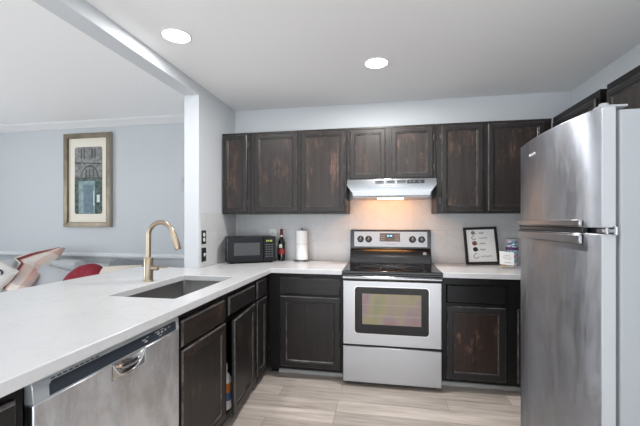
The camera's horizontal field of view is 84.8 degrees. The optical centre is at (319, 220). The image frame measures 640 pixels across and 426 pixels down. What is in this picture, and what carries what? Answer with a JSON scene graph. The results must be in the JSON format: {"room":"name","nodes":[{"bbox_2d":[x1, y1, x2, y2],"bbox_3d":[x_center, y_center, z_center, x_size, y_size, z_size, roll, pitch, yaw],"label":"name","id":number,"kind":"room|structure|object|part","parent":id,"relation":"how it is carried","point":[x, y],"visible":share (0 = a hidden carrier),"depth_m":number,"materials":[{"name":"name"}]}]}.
{"room":"kitchen","nodes":[
{"label":"kitchen","id":0,"kind":"room"},
{"bbox_2d":[0,123,183,267],"bbox_3d":[-3.004,0.047,4.380,4.170,2.520,0.130,0,0,10],"label":"wall","id":1,"kind":"structure","parent":0,"point":[148,160],"depth_m":4.23,"materials":[{"name":"grey paint"}]},
{"bbox_2d":[63,132,112,226],"bbox_3d":[-2.819,-0.494,4.255,0.658,1.138,0.045,0,0,10],"label":"framed picture","id":2,"kind":"object","parent":1,"relation":"attached to","point":[87,157],"visible":1,"depth_m":4.25,"materials":[{"name":"gold metal"}]},
{"bbox_2d":[75,146,101,213],"bbox_3d":[-2.811,-0.491,4.257,0.385,0.813,0.002,0,0,10],"label":"print","id":3,"kind":"object","parent":2,"relation":"attached to","point":[88,159],"depth_m":4.26,"materials":[{"name":"multicoloured paper"}]},
{"bbox_2d":[0,114,183,132],"bbox_3d":[-2.968,-1.173,4.274,4.059,0.080,0.064,0,0,10],"label":"crown molding","id":4,"kind":"structure","parent":1,"relation":"attached to","point":[178,118],"depth_m":4.22,"materials":[{"name":"grey paint"}]},
{"bbox_2d":[0,251,183,259],"bbox_3d":[-2.965,0.418,4.292,4.059,0.058,0.028,0,0,10],"label":"chair rail","id":5,"kind":"object","parent":1,"relation":"attached to","point":[2,253],"visible":0.47,"depth_m":4.21,"materials":[{"name":"white paint"}]},
{"bbox_2d":[181,176,183,189],"bbox_3d":[-1.542,-0.433,4.035,0.120,0.160,0.024,0,0,10],"label":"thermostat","id":6,"kind":"object","parent":1,"relation":"attached to","point":[182,177],"visible":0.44,"depth_m":4.03,"materials":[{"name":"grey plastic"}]},
{"bbox_2d":[0,0,183,124],"bbox_3d":[-3.584,-1.243,1.197,4.170,0.060,6.600,0,0,10],"label":"ceiling","id":7,"kind":"structure","parent":0,"point":[51,70],"depth_m":2.99,"materials":[{"name":"white paint"}]},
{"bbox_2d":[32,0,234,267],"bbox_3d":[-1.478,0.017,0.747,0.135,2.580,6.470,0,0,10],"label":"wall","id":8,"kind":"structure","parent":0,"point":[206,117],"depth_m":2.94,"materials":[{"name":"white paint"}]},
{"bbox_2d":[201,230,205,243],"bbox_3d":[-0.988,0.139,2.989,0.011,0.116,0.072,0,0,10],"label":"outlet","id":9,"kind":"object","parent":8,"relation":"attached to","point":[203,232],"visible":1,"depth_m":2.98,"materials":[{"name":"black plastic"}]},
{"bbox_2d":[201,247,205,261],"bbox_3d":[-0.983,0.287,2.988,0.020,0.116,0.072,0,0,10],"label":"light switch","id":10,"kind":"object","parent":8,"relation":"attached to","point":[203,250],"visible":1,"depth_m":2.97,"materials":[{"name":"black plastic"}]},
{"bbox_2d":[200,213,235,267],"bbox_3d":[-0.942,0.162,3.292,0.008,0.461,0.715,0,0,10],"label":"backsplash","id":11,"kind":"structure","parent":8,"relation":"attached to","point":[217,226],"depth_m":3.20,"materials":[{"name":"white tile"}]},
{"bbox_2d":[86,0,639,110],"bbox_3d":[0.168,-1.172,0.361,3.241,0.060,6.300,0,0,10],"label":"ceiling","id":12,"kind":"structure","parent":0,"point":[248,54],"depth_m":2.27,"materials":[{"name":"white paint"}]},
{"bbox_2d":[160,28,191,43],"bbox_3d":[-0.886,-1.139,2.164,0.180,0.006,0.180,0,0,10],"label":"recessed light","id":13,"kind":"object","parent":12,"relation":"in","point":[174,35],"visible":1,"depth_m":2.15,"materials":[{"name":"white paint"}]},
{"bbox_2d":[364,57,388,68],"bbox_3d":[0.407,-1.139,2.535,0.180,0.006,0.180,0,0,10],"label":"recessed light","id":14,"kind":"object","parent":12,"relation":"in","point":[376,62],"visible":1,"depth_m":2.52,"materials":[{"name":"white paint"}]},
{"bbox_2d":[222,349,520,425],"bbox_3d":[-1.923,1.337,0.894,7.546,0.060,6.600,0,0,10],"label":"floor","id":15,"kind":"structure","parent":0,"point":[277,398],"depth_m":2.48,"materials":[{"name":"grey wood"}]},
{"bbox_2d":[0,388,22,425],"bbox_3d":[-1.109,0.871,0.775,0.573,0.872,0.456,0,0,10],"label":"base cabinet","id":16,"kind":"object","parent":15,"relation":"on","point":[11,405],"visible":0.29,"depth_m":0.91,"materials":[{"name":"brown wood"}]},
{"bbox_3d":[-0.836,0.538,0.731,0.020,0.138,0.388,0,0,10],"label":"drawer","id":17,"kind":"part","parent":16,"relation":"part of","materials":[{"name":"brown wood"}]},
{"bbox_2d":[1,259,170,291],"bbox_3d":[-3.071,0.873,3.817,2.800,0.868,0.860,0,0,10],"label":"sofa","id":18,"kind":"object","parent":15,"relation":"on","point":[70,265],"visible":0.08,"depth_m":3.88,"materials":[{"name":"grey fabric"}]},
{"bbox_2d":[0,259,18,291],"bbox_3d":[-3.381,0.597,3.569,0.585,0.542,0.242,0,0,0],"label":"throw pillow","id":19,"kind":"object","parent":18,"relation":"on","point":[7,272],"visible":0.98,"depth_m":3.56,"materials":[{"name":"white fabric"}]},
{"bbox_2d":[1,259,17,291],"bbox_3d":[-3.814,0.651,4.120,0.750,0.408,0.190,0,0,10],"label":"cushion","id":20,"kind":"object","parent":18,"relation":"on","point":[12,262],"depth_m":4.00,"materials":[{"name":"white fabric"}]},
{"bbox_2d":[3,247,64,290],"bbox_3d":[-3.188,0.526,3.757,0.511,0.441,0.717,0,0,-7],"label":"throw pillow","id":21,"kind":"object","parent":18,"relation":"on","point":[27,276],"visible":0.89,"depth_m":3.81,"materials":[{"name":"fabric"}]},
{"bbox_2d":[33,265,70,285],"bbox_3d":[-2.877,0.667,3.711,0.541,0.384,0.299,0,0,10],"label":"throw pillow","id":22,"kind":"object","parent":18,"relation":"on","point":[48,274],"visible":0.43,"depth_m":3.69,"materials":[{"name":"white fabric"}]},
{"bbox_2d":[18,259,85,270],"bbox_3d":[-3.042,0.647,3.980,0.800,0.416,0.190,0,0,10],"label":"cushion","id":23,"kind":"object","parent":18,"relation":"on","point":[70,265],"depth_m":3.86,"materials":[{"name":"white fabric"}]},
{"bbox_2d":[63,263,102,280],"bbox_3d":[-2.403,0.663,3.576,0.508,0.434,0.380,0,0,14],"label":"round pillow","id":24,"kind":"object","parent":18,"relation":"on","point":[85,270],"visible":0.2,"depth_m":3.56,"materials":[{"name":"red fabric"}]},
{"bbox_2d":[99,265,141,273],"bbox_3d":[-2.022,0.602,3.494,0.481,0.321,0.234,0,0,10],"label":"throw pillow","id":25,"kind":"object","parent":18,"relation":"on","point":[105,269],"visible":0.19,"depth_m":3.50,"materials":[{"name":"beige fabric"}]},
{"bbox_2d":[108,257,143,266],"bbox_3d":[-1.981,0.507,3.609,0.482,0.244,0.175,0,0,10],"label":"throw pillow","id":26,"kind":"object","parent":18,"relation":"on","point":[114,261],"visible":0.23,"depth_m":3.59,"materials":[{"name":"grey fabric"}]},
{"bbox_2d":[23,317,178,425],"bbox_3d":[-1.014,0.873,1.355,0.606,0.868,0.695,0,0,10],"label":"dishwasher","id":27,"kind":"object","parent":15,"relation":"on","point":[134,381],"visible":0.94,"depth_m":1.27,"materials":[{"name":"silver metal"}]},
{"bbox_3d":[-0.723,0.481,1.313,0.007,0.040,0.621,0,0,10],"label":"control panel","id":28,"kind":"part","parent":27,"relation":"part of","materials":[{"name":"grey"}]},
{"bbox_2d":[177,282,255,425],"bbox_3d":[-0.856,0.871,2.193,0.657,0.872,0.988,0,0,10],"label":"base cabinet","id":29,"kind":"object","parent":15,"relation":"on","point":[222,332],"visible":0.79,"depth_m":2.02,"materials":[{"name":"brown wood"}]},
{"bbox_3d":[-0.623,0.540,1.902,0.020,0.130,0.462,0,0,10],"label":"drawer","id":30,"kind":"part","parent":29,"relation":"part of","materials":[{"name":"brown wood"}]},
{"bbox_3d":[-0.622,0.914,1.907,0.020,0.586,0.472,0,0,10],"label":"door","id":31,"kind":"part","parent":29,"relation":"part of","materials":[{"name":"brown wood"}]},
{"bbox_3d":[-0.625,0.914,1.907,0.006,0.470,0.356,0,0,10],"label":"door panel","id":32,"kind":"part","parent":29,"relation":"part of","materials":[{"name":"brown wood"}]},
{"bbox_2d":[226,363,231,409],"bbox_3d":[-0.613,1.065,2.267,0.082,0.287,0.082,0,0,10],"label":"bottle","id":33,"kind":"object","parent":29,"relation":"in","point":[228,376],"visible":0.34,"depth_m":2.25,"materials":[{"name":"white plastic"}]},
{"bbox_3d":[-0.532,0.533,2.399,0.020,0.116,0.445,0,0,10],"label":"drawer","id":34,"kind":"part","parent":29,"relation":"part of","materials":[{"name":"brown wood"}]},
{"bbox_3d":[-0.513,0.911,2.398,0.020,0.592,0.460,0,0,6],"label":"door","id":35,"kind":"part","parent":29,"relation":"part of","materials":[{"name":"brown wood"}]},
{"bbox_3d":[-0.516,0.911,2.398,0.006,0.476,0.344,0,0,6],"label":"door panel","id":36,"kind":"part","parent":29,"relation":"part of","materials":[{"name":"brown wood"}]},
{"bbox_2d":[253,275,267,383],"bbox_3d":[-0.732,0.871,2.843,0.573,0.872,0.331,0,0,10],"label":"base cabinet","id":37,"kind":"object","parent":15,"relation":"on","point":[261,284],"visible":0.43,"depth_m":2.78,"materials":[{"name":"brown wood"}]},
{"bbox_3d":[-0.464,0.532,2.775,0.020,0.134,0.222,0,0,10],"label":"drawer","id":38,"kind":"part","parent":37,"relation":"part of","materials":[{"name":"brown wood"}]},
{"bbox_3d":[-0.464,0.912,2.775,0.020,0.590,0.222,0,0,10],"label":"door","id":39,"kind":"part","parent":37,"relation":"part of","materials":[{"name":"brown wood"}]},
{"bbox_3d":[-0.468,0.912,2.775,0.006,0.474,0.106,0,0,10],"label":"door panel","id":40,"kind":"part","parent":37,"relation":"part of","materials":[{"name":"brown wood"}]},
{"bbox_2d":[269,273,342,372],"bbox_3d":[-0.074,0.871,3.185,0.628,0.873,0.610,0,0,10],"label":"base cabinet","id":41,"kind":"object","parent":15,"relation":"on","point":[306,310],"visible":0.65,"depth_m":2.89,"materials":[{"name":"brown wood"}]},
{"bbox_2d":[0,260,349,397],"bbox_3d":[-0.850,0.413,2.046,1.746,0.040,3.131,0,0,10],"label":"countertop","id":42,"kind":"structure","parent":41,"relation":"on","point":[46,329],"depth_m":1.57,"materials":[{"name":"white stone"}]},
{"bbox_2d":[143,220,180,281],"bbox_3d":[-1.020,0.194,2.272,0.262,0.398,0.065,0,0,10],"label":"faucet","id":43,"kind":"object","parent":42,"relation":"on","point":[149,268],"visible":1,"depth_m":2.26,"materials":[{"name":"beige metal"}]},
{"bbox_3d":[-1.034,0.119,2.272,0.203,0.248,0.031,0,0,10],"label":"spout","id":44,"kind":"part","parent":43,"relation":"part of","materials":[{"name":"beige metal"}]},
{"bbox_2d":[129,280,231,319],"bbox_3d":[-0.864,0.531,2.160,0.417,0.196,0.744,0,0,10],"label":"sink","id":45,"kind":"object","parent":42,"relation":"in","point":[181,288],"visible":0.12,"depth_m":2.45,"materials":[{"name":"silver metal"}]},
{"bbox_2d":[226,235,275,263],"bbox_3d":[-0.667,0.269,3.358,0.447,0.248,0.239,0,0,-20],"label":"microwave","id":46,"kind":"object","parent":42,"relation":"on","point":[253,248],"visible":1,"depth_m":3.25,"materials":[{"name":"black plastic"}]},
{"bbox_3d":[-0.685,0.263,3.238,0.323,0.232,0.021,0,0,-20],"label":"door","id":47,"kind":"part","parent":46,"relation":"part of","materials":[{"name":"black plastic"}]},
{"bbox_3d":[-0.476,0.263,3.312,0.115,0.232,0.021,0,0,-20],"label":"control panel","id":48,"kind":"part","parent":46,"relation":"part of","materials":[{"name":"black plastic"}]},
{"bbox_2d":[278,229,284,260],"bbox_3d":[-0.380,0.237,3.459,0.073,0.312,0.074,0,0,10],"label":"wine bottle","id":49,"kind":"object","parent":42,"relation":"on","point":[281,243],"visible":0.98,"depth_m":3.43,"materials":[{"name":"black glass"}]},
{"bbox_2d":[294,228,309,261],"bbox_3d":[-0.177,0.229,3.425,0.156,0.328,0.156,0,0,10],"label":"paper towel holder","id":50,"kind":"object","parent":42,"relation":"on","point":[295,260],"visible":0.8,"depth_m":3.36,"materials":[{"name":"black metal"}]},
{"bbox_2d":[296,230,307,259],"bbox_3d":[-0.177,0.236,3.425,0.117,0.283,0.117,0,0,10],"label":"paper towel roll","id":51,"kind":"object","parent":50,"relation":"on","point":[301,236],"visible":0.99,"depth_m":3.38,"materials":[{"name":"white paper"}]},
{"bbox_3d":[-0.085,0.538,2.887,0.502,0.138,0.020,0,0,10],"label":"drawer","id":52,"kind":"part","parent":41,"relation":"part of","materials":[{"name":"brown wood"}]},
{"bbox_3d":[-0.085,0.917,2.887,0.502,0.584,0.020,0,0,10],"label":"door","id":53,"kind":"part","parent":41,"relation":"part of","materials":[{"name":"brown wood"}]},
{"bbox_3d":[-0.084,0.917,2.891,0.392,0.474,0.006,0,0,10],"label":"door panel","id":54,"kind":"part","parent":41,"relation":"part of","materials":[{"name":"brown wood"}]},
{"bbox_2d":[279,368,342,376],"bbox_3d":[-0.077,1.292,2.989,0.564,0.030,0.015,0,0,10],"label":"baseboard","id":55,"kind":"structure","parent":15,"relation":"on","point":[286,370],"depth_m":2.98,"materials":[{"name":"grey"}]},
{"bbox_2d":[342,230,442,388],"bbox_3d":[0.607,0.696,3.021,0.764,1.222,0.686,0,0,10],"label":"range","id":56,"kind":"object","parent":15,"relation":"on","point":[392,287],"visible":1,"depth_m":2.73,"materials":[{"name":"silver metal"}]},
{"bbox_3d":[0.387,0.174,3.347,0.062,0.062,0.029,0,0,10],"label":"knob","id":57,"kind":"part","parent":56,"relation":"part of","materials":[{"name":"black"}]},
{"bbox_3d":[0.461,0.174,3.333,0.062,0.062,0.029,0,0,10],"label":"knob","id":58,"kind":"part","parent":56,"relation":"part of","materials":[{"name":"black"}]},
{"bbox_3d":[0.662,0.174,3.313,0.677,0.143,0.009,0,0,10],"label":"control plate","id":59,"kind":"part","parent":56,"relation":"part of","materials":[{"name":"silver metal"}]},
{"bbox_3d":[0.552,0.701,2.718,0.576,0.378,0.002,0,0,10],"label":"window trim","id":60,"kind":"part","parent":56,"relation":"part of","materials":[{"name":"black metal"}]},
{"bbox_3d":[0.555,0.723,2.736,0.754,0.508,0.035,0,0,10],"label":"oven door","id":61,"kind":"part","parent":56,"relation":"part of","materials":[{"name":"silver metal"}]},
{"bbox_3d":[0.548,0.444,2.700,0.750,0.030,0.034,0,0,10],"label":"door handle","id":62,"kind":"part","parent":56,"relation":"part of","materials":[{"name":"silver metal"}]},
{"bbox_3d":[0.552,0.417,2.722,0.764,0.020,0.027,0,0,10],"label":"rail","id":63,"kind":"part","parent":56,"relation":"part of","materials":[{"name":"silver metal"}]},
{"bbox_3d":[0.555,1.131,2.736,0.754,0.283,0.035,0,0,10],"label":"drawer","id":64,"kind":"part","parent":56,"relation":"part of","materials":[{"name":"silver metal"}]},
{"bbox_2d":[342,262,442,275],"bbox_3d":[0.601,0.407,2.990,0.762,0.032,0.572,0,0,10],"label":"cooktop","id":65,"kind":"object","parent":56,"relation":"in","point":[352,268],"depth_m":2.82,"materials":[{"name":"black glass"}]},
{"bbox_3d":[0.861,0.174,3.260,0.062,0.062,0.029,0,0,10],"label":"knob","id":66,"kind":"part","parent":56,"relation":"part of","materials":[{"name":"black"}]},
{"bbox_3d":[0.941,0.174,3.246,0.062,0.062,0.029,0,0,10],"label":"knob","id":67,"kind":"part","parent":56,"relation":"part of","materials":[{"name":"black"}]},
{"bbox_2d":[441,277,520,386],"bbox_3d":[1.433,0.871,2.911,0.893,0.873,0.610,0,0,10],"label":"base cabinet","id":68,"kind":"object","parent":15,"relation":"on","point":[481,318],"visible":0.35,"depth_m":2.65,"materials":[{"name":"brown wood"}]},
{"bbox_3d":[1.181,0.931,2.657,0.422,0.557,0.020,0,0,10],"label":"door","id":69,"kind":"part","parent":68,"relation":"part of","materials":[{"name":"brown wood"}]},
{"bbox_3d":[1.181,0.931,2.661,0.312,0.447,0.006,0,0,10],"label":"door panel","id":70,"kind":"part","parent":68,"relation":"part of","materials":[{"name":"brown wood"}]},
{"bbox_2d":[432,263,520,279],"bbox_3d":[1.568,0.413,2.874,1.173,0.040,0.636,0,0,10],"label":"countertop","id":71,"kind":"structure","parent":68,"relation":"on","point":[449,270],"depth_m":2.72,"materials":[{"name":"white stone"}]},
{"bbox_2d":[463,227,499,264],"bbox_3d":[1.453,0.223,3.160,0.298,0.343,0.084,0,0,8],"label":"framed print","id":72,"kind":"object","parent":71,"relation":"on","point":[481,246],"visible":1,"depth_m":3.16,"materials":[{"name":"black"}]},
{"bbox_2d":[506,238,518,265],"bbox_3d":[1.679,0.273,3.064,0.101,0.240,0.101,0,0,10],"label":"box","id":73,"kind":"object","parent":71,"relation":"on","point":[511,243],"visible":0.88,"depth_m":3.02,"materials":[{"name":"multicoloured cardboard"}]},
{"bbox_3d":[1.679,0.163,3.064,0.101,0.020,0.101,0,0,10],"label":"lid","id":74,"kind":"part","parent":73,"relation":"part of","materials":[{"name":"grey"}]},
{"bbox_3d":[1.539,0.339,2.915,0.104,0.105,0.100,0,0,6],"label":"easel","id":75,"kind":"object","parent":71,"relation":"on","visible":0},
{"bbox_2d":[499,251,513,265],"bbox_3d":[1.544,0.310,2.898,0.120,0.118,0.044,0,0,8],"label":"card","id":76,"kind":"object","parent":75,"relation":"on","point":[506,258],"visible":1,"depth_m":2.90,"materials":[{"name":"white paper"}]},
{"bbox_3d":[1.181,0.559,2.657,0.430,0.140,0.020,0,0,10],"label":"drawer","id":77,"kind":"part","parent":68,"relation":"part of","materials":[{"name":"black wood"}]},
{"bbox_3d":[1.623,0.931,2.576,0.320,0.557,0.020,0,0,10],"label":"door","id":78,"kind":"part","parent":68,"relation":"part of","materials":[{"name":"brown wood"}]},
{"bbox_2d":[442,381,520,390],"bbox_3d":[1.369,1.292,2.726,0.832,0.030,0.015,0,0,10],"label":"baseboard","id":79,"kind":"structure","parent":15,"relation":"on","point":[448,383],"depth_m":2.74,"materials":[{"name":"grey"}]},
{"bbox_2d":[518,103,639,425],"bbox_3d":[1.434,0.446,1.495,0.913,1.722,0.745,0,0,10],"label":"refrigerator","id":80,"kind":"object","parent":15,"relation":"on","point":[579,231],"visible":1,"depth_m":1.29,"materials":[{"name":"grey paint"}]},
{"bbox_3d":[1.008,0.068,1.603,0.036,0.034,0.626,0,0,11],"label":"handle","id":81,"kind":"part","parent":80,"relation":"part of","materials":[{"name":"silver metal"}]},
{"bbox_3d":[1.008,0.007,1.603,0.036,0.024,0.626,0,0,11],"label":"freezer handle","id":82,"kind":"part","parent":80,"relation":"part of","materials":[{"name":"silver metal"}]},
{"bbox_3d":[1.042,0.646,1.574,0.086,1.202,0.731,0,0,10],"label":"door","id":83,"kind":"part","parent":80,"relation":"part of","materials":[{"name":"silver metal"}]},
{"bbox_3d":[1.042,-0.185,1.574,0.086,0.419,0.731,0,0,10],"label":"freezer door","id":84,"kind":"part","parent":80,"relation":"part of","materials":[{"name":"silver metal"}]},
{"bbox_2d":[235,91,570,348],"bbox_3d":[0.723,0.083,3.411,3.241,2.449,0.100,0,0,10],"label":"wall","id":85,"kind":"structure","parent":0,"point":[551,104],"depth_m":3.34,"materials":[{"name":"white paint"}]},
{"bbox_2d":[222,133,261,214],"bbox_3d":[-0.764,-0.446,3.462,0.282,0.763,0.328,0,0,10],"label":"upper cabinet","id":86,"kind":"object","parent":85,"relation":"attached to","point":[236,146],"visible":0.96,"depth_m":3.31,"materials":[{"name":"brown wood"}]},
{"bbox_3d":[-0.802,-0.443,3.313,0.238,0.725,0.020,0,0,10],"label":"door","id":87,"kind":"part","parent":86,"relation":"part of","materials":[{"name":"brown wood"}]},
{"bbox_3d":[-0.801,-0.443,3.316,0.138,0.625,0.006,0,0,10],"label":"door panel","id":88,"kind":"part","parent":86,"relation":"part of","materials":[{"name":"brown wood"}]},
{"bbox_3d":[-0.791,-0.820,3.319,0.282,0.016,0.004,0,0,10],"label":"moulding","id":89,"kind":"part","parent":86,"relation":"part of","materials":[{"name":"brown wood"}]},
{"bbox_2d":[270,229,275,235],"bbox_3d":[-0.479,0.142,3.566,0.072,0.116,0.011,0,0,10],"label":"outlet","id":90,"kind":"object","parent":85,"relation":"attached to","point":[272,231],"visible":0.61,"depth_m":3.56,"materials":[{"name":"white plastic"}]},
{"bbox_2d":[251,128,349,214],"bbox_3d":[-0.180,-0.446,3.356,0.899,0.763,0.328,0,0,10],"label":"upper cabinet","id":91,"kind":"object","parent":85,"relation":"attached to","point":[297,171],"visible":0.98,"depth_m":3.20,"materials":[{"name":"brown wood"}]},
{"bbox_3d":[-0.408,-0.443,3.245,0.310,0.625,0.006,0,0,10],"label":"door panel","id":92,"kind":"part","parent":91,"relation":"part of","materials":[{"name":"brown wood"}]},
{"bbox_3d":[-0.408,-0.443,3.241,0.410,0.725,0.020,0,0,10],"label":"door","id":93,"kind":"part","parent":91,"relation":"part of","materials":[{"name":"brown wood"}]},
{"bbox_3d":[-0.206,-0.820,3.212,0.899,0.016,0.004,0,0,10],"label":"moulding","id":94,"kind":"part","parent":91,"relation":"part of","materials":[{"name":"brown wood"}]},
{"bbox_3d":[0.023,-0.443,3.163,0.398,0.725,0.020,0,0,10],"label":"door","id":95,"kind":"part","parent":91,"relation":"part of","materials":[{"name":"brown wood"}]},
{"bbox_3d":[0.023,-0.443,3.166,0.298,0.625,0.006,0,0,10],"label":"door panel","id":96,"kind":"part","parent":91,"relation":"part of","materials":[{"name":"brown wood"}]},
{"bbox_2d":[236,214,520,263],"bbox_3d":[0.668,0.162,3.366,3.133,0.461,0.008,0,0,10],"label":"backsplash","id":97,"kind":"structure","parent":85,"relation":"attached to","point":[328,234],"depth_m":3.41,"materials":[{"name":"white tile"}]},
{"bbox_2d":[351,192,430,213],"bbox_3d":[0.669,-0.211,3.366,0.752,0.284,0.008,0,0,10],"label":"backsplash","id":98,"kind":"structure","parent":85,"relation":"attached to","point":[357,206],"depth_m":3.36,"materials":[{"name":"white tile"}]},
{"bbox_2d":[347,124,435,179],"bbox_3d":[0.641,-0.588,3.207,0.762,0.480,0.328,0,0,10],"label":"upper cabinet","id":99,"kind":"object","parent":85,"relation":"attached to","point":[403,151],"visible":0.91,"depth_m":3.05,"materials":[{"name":"brown wood"}]},
{"bbox_3d":[0.419,-0.587,3.090,0.308,0.438,0.020,0,0,10],"label":"door","id":100,"kind":"part","parent":99,"relation":"part of","materials":[{"name":"brown wood"}]},
{"bbox_3d":[0.420,-0.587,3.094,0.208,0.338,0.006,0,0,10],"label":"door panel","id":101,"kind":"part","parent":99,"relation":"part of","materials":[{"name":"brown wood"}]},
{"bbox_3d":[0.615,-0.820,3.063,0.762,0.016,0.004,0,0,10],"label":"moulding","id":102,"kind":"part","parent":99,"relation":"part of","materials":[{"name":"brown wood"}]},
{"bbox_3d":[0.792,-0.587,3.022,0.350,0.438,0.020,0,0,10],"label":"door","id":103,"kind":"part","parent":99,"relation":"part of","materials":[{"name":"brown wood"}]},
{"bbox_3d":[0.793,-0.587,3.026,0.250,0.338,0.006,0,0,10],"label":"door panel","id":104,"kind":"part","parent":99,"relation":"part of","materials":[{"name":"brown wood"}]},
{"bbox_2d":[347,178,436,199],"bbox_3d":[0.625,-0.268,3.115,0.724,0.157,0.499,0,0,10],"label":"range hood","id":105,"kind":"object","parent":85,"relation":"attached to","point":[402,188],"visible":1,"depth_m":2.89,"materials":[{"name":"silver metal"}]},
{"bbox_2d":[432,118,551,213],"bbox_3d":[1.458,-0.446,3.058,0.891,0.763,0.328,0,0,10],"label":"upper cabinet","id":106,"kind":"object","parent":85,"relation":"attached to","point":[478,164],"visible":0.84,"depth_m":2.92,"materials":[{"name":"brown wood"}]},
{"bbox_3d":[1.194,-0.443,2.949,0.332,0.725,0.020,0,0,10],"label":"door","id":107,"kind":"part","parent":106,"relation":"part of","materials":[{"name":"brown wood"}]},
{"bbox_3d":[1.195,-0.443,2.953,0.232,0.625,0.006,0,0,10],"label":"door panel","id":108,"kind":"part","parent":106,"relation":"part of","materials":[{"name":"brown wood"}]},
{"bbox_3d":[1.432,-0.820,2.914,0.891,0.016,0.004,0,0,10],"label":"moulding","id":109,"kind":"part","parent":106,"relation":"part of","materials":[{"name":"brown wood"}]},
{"bbox_3d":[1.604,-0.443,2.875,0.424,0.725,0.020,0,0,10],"label":"door","id":110,"kind":"part","parent":106,"relation":"part of","materials":[{"name":"brown wood"}]},
{"bbox_3d":[1.604,-0.443,2.878,0.324,0.625,0.006,0,0,10],"label":"door panel","id":111,"kind":"part","parent":106,"relation":"part of","materials":[{"name":"brown wood"}]},
{"bbox_2d":[571,44,639,106],"bbox_3d":[1.704,0.083,0.031,0.100,2.449,6.200,0,0,10],"label":"wall","id":112,"kind":"structure","parent":0,"point":[630,60],"depth_m":2.58,"materials":[{"name":"white paint"}]},
{"bbox_2d":[553,89,606,126],"bbox_3d":[1.944,-0.446,2.484,0.303,0.763,0.623,0,0,10],"label":"upper cabinet","id":113,"kind":"object","parent":112,"relation":"attached to","point":[589,103],"visible":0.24,"depth_m":2.37,"materials":[{"name":"brown wood"}]},
{"bbox_3d":[1.804,-0.430,2.506,0.020,0.695,0.570,0,0,10],"label":"door","id":114,"kind":"part","parent":113,"relation":"part of","materials":[{"name":"brown wood"}]},
{"bbox_2d":[606,65,639,110],"bbox_3d":[1.789,-0.660,1.635,0.303,0.335,0.968,0,0,10],"label":"upper cabinet","id":115,"kind":"object","parent":112,"relation":"attached to","point":[625,89],"visible":0.44,"depth_m":1.95,"materials":[{"name":"brown wood"}]},
{"bbox_3d":[1.694,-0.644,1.901,0.020,0.267,0.430,0,0,10],"label":"door","id":116,"kind":"part","parent":115,"relation":"part of","materials":[{"name":"brown wood"}]},
{"bbox_3d":[1.697,-0.644,1.900,0.006,0.167,0.330,0,0,10],"label":"door panel","id":117,"kind":"part","parent":115,"relation":"part of","materials":[{"name":"brown wood"}]}
]}

